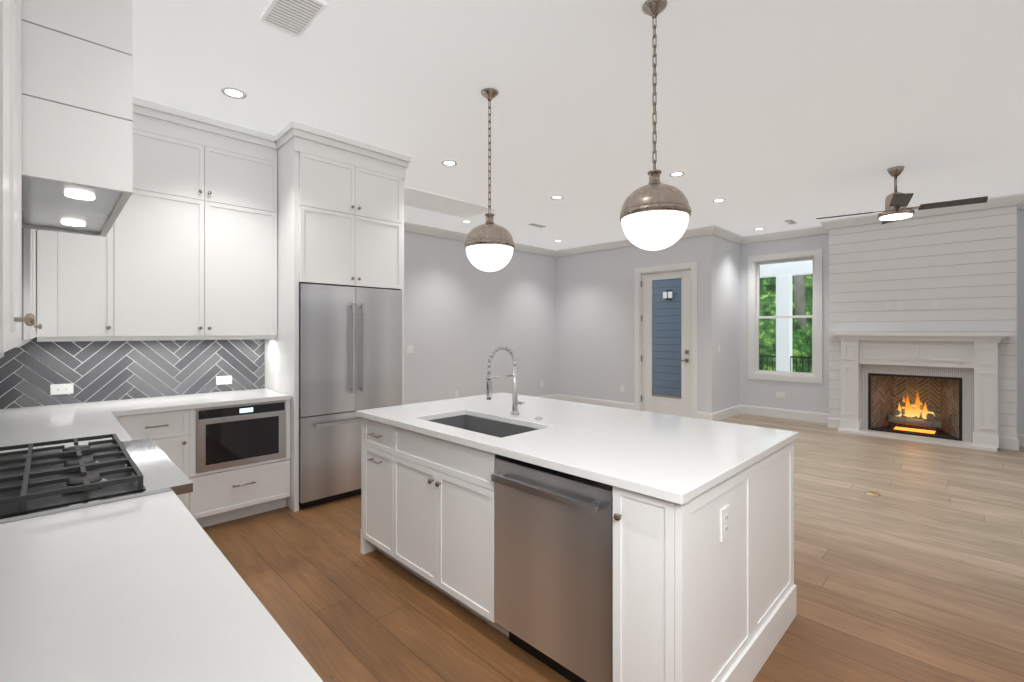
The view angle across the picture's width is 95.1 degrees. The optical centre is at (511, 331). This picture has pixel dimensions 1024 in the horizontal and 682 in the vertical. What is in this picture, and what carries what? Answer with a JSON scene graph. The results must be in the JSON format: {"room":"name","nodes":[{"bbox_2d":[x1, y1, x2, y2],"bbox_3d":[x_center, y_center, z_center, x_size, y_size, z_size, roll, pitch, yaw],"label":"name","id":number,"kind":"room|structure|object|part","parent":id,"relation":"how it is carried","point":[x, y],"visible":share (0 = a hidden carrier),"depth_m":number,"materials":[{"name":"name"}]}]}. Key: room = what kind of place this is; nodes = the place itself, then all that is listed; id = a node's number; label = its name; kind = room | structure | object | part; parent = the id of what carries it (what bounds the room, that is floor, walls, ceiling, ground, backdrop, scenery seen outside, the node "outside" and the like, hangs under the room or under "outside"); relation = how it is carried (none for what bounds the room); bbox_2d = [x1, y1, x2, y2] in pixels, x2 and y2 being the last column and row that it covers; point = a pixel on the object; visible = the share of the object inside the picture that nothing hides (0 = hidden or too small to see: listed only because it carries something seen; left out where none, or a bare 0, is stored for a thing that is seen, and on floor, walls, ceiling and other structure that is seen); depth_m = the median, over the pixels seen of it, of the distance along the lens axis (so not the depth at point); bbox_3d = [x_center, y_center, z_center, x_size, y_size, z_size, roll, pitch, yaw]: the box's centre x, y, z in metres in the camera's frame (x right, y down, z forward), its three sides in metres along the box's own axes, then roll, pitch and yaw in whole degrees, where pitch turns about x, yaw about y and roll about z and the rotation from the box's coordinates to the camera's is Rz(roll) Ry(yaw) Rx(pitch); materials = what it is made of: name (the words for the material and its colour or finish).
{"room":"kitchen","nodes":[
{"label":"kitchen","id":0,"kind":"room"},
{"bbox_2d":[404,231,554,404],"bbox_3d":[-1.843,-0.105,6.919,7.810,3.050,0.120,0,0,-45],"label":"wall","id":1,"kind":"structure","parent":0,"point":[456,313],"depth_m":7.96,"materials":[{"name":"paint"}]},
{"bbox_2d":[406,345,412,352],"bbox_3d":[-1.552,0.270,7.116,0.115,0.116,0.007,0,0,-45],"label":"outlet","id":2,"kind":"object","parent":1,"relation":"attached to","point":[409,349],"depth_m":7.11,"materials":[{"name":"white plastic"}]},
{"bbox_2d":[404,222,555,398],"bbox_3d":[-0.829,-0.105,7.772,4.930,3.050,0.095,0,0,-45],"label":"crown molding","id":3,"kind":"structure","parent":1,"relation":"attached to","point":[410,227],"depth_m":7.64,"materials":[{"name":"white wood"}]},
{"bbox_2d":[133,0,1023,249],"bbox_3d":[1.366,-1.680,4.435,9.170,0.100,8.165,0,0,-45],"label":"ceiling","id":4,"kind":"structure","parent":0,"point":[772,115],"depth_m":3.24,"materials":[{"name":"paint"}]},
{"bbox_2d":[221,87,246,98],"bbox_3d":[-1.898,-1.627,3.198,0.148,0.006,0.148,0,0,36],"label":"recessed light","id":5,"kind":"object","parent":4,"relation":"in","point":[231,92],"depth_m":3.20,"materials":[{"name":"white"}]},
{"bbox_2d":[260,0,326,37],"bbox_3d":[-1.113,-1.623,2.374,0.205,0.014,0.372,0,0,-45],"label":"ceiling vent","id":6,"kind":"object","parent":4,"relation":"in","point":[296,18],"depth_m":2.39,"materials":[{"name":"metal"}]},
{"bbox_2d":[441,160,456,165],"bbox_3d":[-0.607,-1.627,4.527,0.148,0.006,0.148,0,0,36],"label":"recessed light","id":7,"kind":"object","parent":4,"relation":"in","point":[446,162],"depth_m":4.53,"materials":[{"name":"white"}]},
{"bbox_2d":[404,187,495,217],"bbox_3d":[-0.922,-1.623,5.954,1.353,0.014,0.670,0,0,-45],"label":"soffit","id":8,"kind":"object","parent":4,"relation":"in","point":[413,197],"depth_m":5.98,"materials":[{"name":"paint"}]},
{"bbox_2d":[464,88,514,271],"bbox_3d":[-0.153,-1.018,3.193,0.340,1.222,0.340,0,0,-45],"label":"pendant light","id":9,"kind":"object","parent":4,"relation":"hanging from","point":[489,244],"visible":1,"depth_m":3.09,"materials":[{"name":"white glass"}]},
{"bbox_2d":[551,195,562,198],"bbox_3d":[0.546,-1.627,5.686,0.148,0.006,0.148,0,0,18],"label":"recessed light","id":10,"kind":"object","parent":4,"relation":"in","point":[557,196],"depth_m":5.69,"materials":[{"name":"white"}]},
{"bbox_2d":[620,0,691,250],"bbox_3d":[0.714,-1.018,2.345,0.340,1.222,0.340,0,0,-45],"label":"pendant light","id":11,"kind":"object","parent":4,"relation":"hanging from","point":[655,213],"visible":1,"depth_m":2.25,"materials":[{"name":"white glass"}]},
{"bbox_2d":[669,172,684,176],"bbox_3d":[1.706,-1.627,4.846,0.148,0.006,0.148,0,0,18],"label":"recessed light","id":12,"kind":"object","parent":4,"relation":"in","point":[675,174],"depth_m":4.86,"materials":[{"name":"white"}]},
{"bbox_2d":[712,199,724,202],"bbox_3d":[2.573,-1.627,5.825,0.148,0.006,0.148,0,0,36],"label":"recessed light","id":13,"kind":"object","parent":4,"relation":"in","point":[716,200],"depth_m":5.82,"materials":[{"name":"white"}]},
{"bbox_2d":[816,166,987,223],"bbox_3d":[3.833,-1.381,4.681,1.025,0.496,1.025,0,0,-11],"label":"ceiling fan","id":14,"kind":"object","parent":4,"relation":"hanging from","point":[896,205],"visible":1,"depth_m":4.57,"materials":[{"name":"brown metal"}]},
{"bbox_2d":[203,394,1023,681],"bbox_3d":[1.535,1.480,6.715,12.620,0.120,11.165,0,0,-45],"label":"floor","id":15,"kind":"structure","parent":0,"point":[913,571],"depth_m":2.65,"materials":[{"name":"brown wood"}]},
{"bbox_2d":[0,0,410,681],"bbox_3d":[-0.588,-0.104,2.042,2.780,3.048,5.318,0,0,-45],"label":"kitchen perimeter","id":16,"kind":"object","parent":15,"relation":"on","point":[158,262],"visible":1,"depth_m":3.16,"materials":[{"name":"white wood"}]},
{"bbox_2d":[0,0,132,375],"bbox_3d":[-2.033,-0.781,1.918,0.552,1.693,3.457,0,0,-45],"label":"range hood","id":17,"kind":"object","parent":16,"relation":"in","point":[66,66],"depth_m":1.35,"materials":[{"name":"white wood"}]},
{"bbox_2d":[0,433,207,681],"bbox_3d":[-1.597,0.932,1.627,0.761,0.975,0.914,0,0,-45],"label":"gas range","id":18,"kind":"object","parent":16,"relation":"in","point":[46,481],"depth_m":1.54,"materials":[{"name":"black metal"}]},
{"bbox_2d":[50,375,231,395],"bbox_3d":[-2.776,0.405,3.601,1.101,0.082,0.007,0,0,-45],"label":"electrical outlets","id":19,"kind":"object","parent":16,"relation":"attached to","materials":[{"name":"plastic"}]},
{"bbox_3d":[-2.160,0.768,3.654,0.598,0.449,0.492,0,0,-45],"label":"microwave drawer","id":20,"kind":"part","parent":16,"relation":"part of","materials":[{"name":"metal"}]},
{"bbox_2d":[270,283,402,509],"bbox_3d":[-1.568,0.520,4.245,0.908,1.800,0.773,0,0,-45],"label":"refrigerator","id":21,"kind":"object","parent":16,"relation":"in","point":[349,337],"depth_m":3.91,"materials":[{"name":"metal"}]},
{"bbox_2d":[356,414,797,681],"bbox_3d":[0.213,0.979,2.665,1.303,0.882,2.158,0,0,-45],"label":"kitchen island","id":22,"kind":"object","parent":15,"relation":"on","point":[575,541],"depth_m":1.90,"materials":[{"name":"white wood"}]},
{"bbox_2d":[356,392,798,501],"bbox_3d":[0.224,0.537,2.675,1.290,0.062,2.166,0,0,-45],"label":"island countertop","id":23,"kind":"structure","parent":22,"relation":"on","point":[672,456],"depth_m":2.22,"materials":[{"name":"white stone"}]},
{"bbox_2d":[484,350,539,417],"bbox_3d":[0.013,0.304,2.702,0.257,0.403,0.244,0,0,-45],"label":"faucet","id":24,"kind":"object","parent":23,"relation":"on","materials":[{"name":"silver metal"}]},
{"bbox_2d":[491,432,684,681],"bbox_3d":[0.323,0.981,2.071,0.622,0.879,0.616,0,0,-45],"label":"dishwasher","id":25,"kind":"object","parent":22,"relation":"in","point":[554,528],"depth_m":1.85,"materials":[{"name":"metal"}]},
{"bbox_2d":[865,491,879,495],"bbox_3d":[3.156,1.417,4.101,0.110,0.004,0.110,0,0,-45],"label":"electrical outlet","id":26,"kind":"object","parent":15,"relation":"on","point":[872,493],"visible":1,"depth_m":4.09,"materials":[{"name":"gold metal"}]},
{"bbox_2d":[555,234,714,412],"bbox_3d":[2.042,-0.105,8.461,0.120,3.050,3.150,0,0,-45],"label":"wall","id":27,"kind":"structure","parent":0,"point":[562,325],"depth_m":8.61,"materials":[{"name":"paint"}]},
{"bbox_2d":[556,225,719,420],"bbox_3d":[2.042,-0.105,8.309,0.095,3.050,3.125,0,0,-45],"label":"baseboard","id":28,"kind":"structure","parent":27,"relation":"attached to","point":[714,229],"depth_m":8.50,"materials":[{"name":"white wood"}]},
{"bbox_2d":[634,261,697,417],"bbox_3d":[2.595,0.152,7.889,0.140,2.535,1.120,0,0,-45],"label":"door","id":29,"kind":"structure","parent":27,"relation":"attached to","point":[646,400],"depth_m":7.88,"materials":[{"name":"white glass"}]},
{"bbox_2d":[715,236,738,411],"bbox_3d":[3.528,-0.105,7.822,1.050,3.050,0.150,0,0,-45],"label":"wall","id":30,"kind":"structure","parent":0,"point":[726,251],"depth_m":7.72,"materials":[{"name":"paint"}]},
{"bbox_2d":[739,209,1023,433],"bbox_3d":[5.648,-0.105,6.544,0.120,3.050,4.890,0,0,-45],"label":"wall","id":31,"kind":"structure","parent":0,"point":[799,396],"depth_m":7.48,"materials":[{"name":"paint"}]},
{"bbox_2d":[720,226,819,422],"bbox_3d":[4.029,-0.105,7.246,1.190,3.050,1.372,0,0,-45],"label":"baseboard","id":32,"kind":"structure","parent":31,"relation":"attached to","point":[726,234],"depth_m":7.68,"materials":[{"name":"white wood"}]},
{"bbox_2d":[776,392,784,397],"bbox_3d":[4.411,1.040,7.700,0.007,0.090,0.130,0,0,-45],"label":"outlet","id":33,"kind":"object","parent":31,"relation":"attached to","point":[778,394],"depth_m":7.70,"materials":[{"name":"white plastic"}]},
{"bbox_2d":[748,248,821,383],"bbox_3d":[4.482,-0.240,7.707,0.138,2.100,1.083,0,0,-45],"label":"window","id":34,"kind":"structure","parent":31,"relation":"in","point":[754,301],"depth_m":7.69,"materials":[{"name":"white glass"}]},
{"bbox_2d":[829,205,1016,447],"bbox_3d":[5.485,-0.105,6.389,0.330,3.050,1.896,0,0,-45],"label":"wall","id":35,"kind":"structure","parent":0,"point":[961,267],"depth_m":6.13,"materials":[{"name":"paint"}]},
{"bbox_2d":[886,301,891,309],"bbox_3d":[5.188,-0.355,6.448,0.007,0.116,0.072,0,0,-45],"label":"outlet","id":36,"kind":"object","parent":35,"relation":"attached to","point":[888,304],"depth_m":6.44,"materials":[{"name":"white plastic"}]},
{"bbox_2d":[897,301,903,309],"bbox_3d":[5.273,-0.355,6.362,0.007,0.116,0.072,0,0,-45],"label":"outlet","id":37,"kind":"object","parent":35,"relation":"attached to","point":[900,306],"depth_m":6.36,"materials":[{"name":"white plastic"}]},
{"bbox_2d":[871,375,958,437],"bbox_3d":[5.550,0.920,6.456,0.511,1.000,1.097,0,0,-45],"label":"firebox","id":38,"kind":"object","parent":35,"relation":"in","point":[888,393],"depth_m":6.57,"materials":[{"name":"brown brick"}]},
{"bbox_2d":[888,394,941,433],"bbox_3d":[5.525,1.069,6.438,0.275,0.578,0.571,0,0,-45],"label":"fire","id":39,"kind":"object","parent":38,"relation":"in","point":[919,410],"visible":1,"depth_m":6.39,"materials":[{"name":"orange"}]},
{"bbox_2d":[861,364,973,441],"bbox_3d":[5.363,0.936,6.267,0.021,0.968,1.170,0,0,-45],"label":"fireplace surround","id":40,"kind":"object","parent":35,"relation":"attached to","point":[964,377],"depth_m":6.12,"materials":[{"name":"tile"}]},
{"bbox_2d":[829,333,1010,451],"bbox_3d":[5.273,0.720,6.175,0.269,1.400,1.785,0,0,-45],"label":"fireplace mantel","id":41,"kind":"structure","parent":35,"relation":"attached to","point":[978,352],"depth_m":6.02,"materials":[{"name":"white wood"}]},
{"bbox_2d":[820,193,1023,450],"bbox_3d":[5.337,-0.105,6.242,0.105,3.050,2.086,0,0,-45],"label":"baseboard","id":42,"kind":"structure","parent":35,"relation":"attached to","point":[1012,443],"depth_m":6.01,"materials":[{"name":"white wood"}]},
{"bbox_2d":[931,300,938,308],"bbox_3d":[5.519,-0.355,6.114,0.007,0.116,0.072,0,0,-45],"label":"outlet","id":43,"kind":"object","parent":35,"relation":"attached to","point":[934,303],"depth_m":6.11,"materials":[{"name":"white plastic"}]},
{"label":"outside","id":44,"kind":"structure","parent":0,"visible":0},
{"bbox_3d":[14.054,1.740,20.307,30.700,0.360,60.000,0,0,-45],"label":"ground","id":45,"kind":"structure","parent":44,"visible":0},
{"bbox_2d":[653,260,812,395],"bbox_3d":[4.079,0.035,9.008,3.539,3.030,14.000,0,0,-45],"label":"porch","id":46,"kind":"object","parent":45,"relation":"on","point":[780,347],"depth_m":10.29,"materials":[{"name":"wood"}]},
{"bbox_2d":[759,274,812,372],"bbox_3d":[7.209,-5.848,17.041,9.421,17.464,55.000,0,0,-45],"label":"garden","id":47,"kind":"object","parent":45,"relation":"on","point":[771,305],"depth_m":11.91,"materials":[{"name":"green plant"}]}
]}

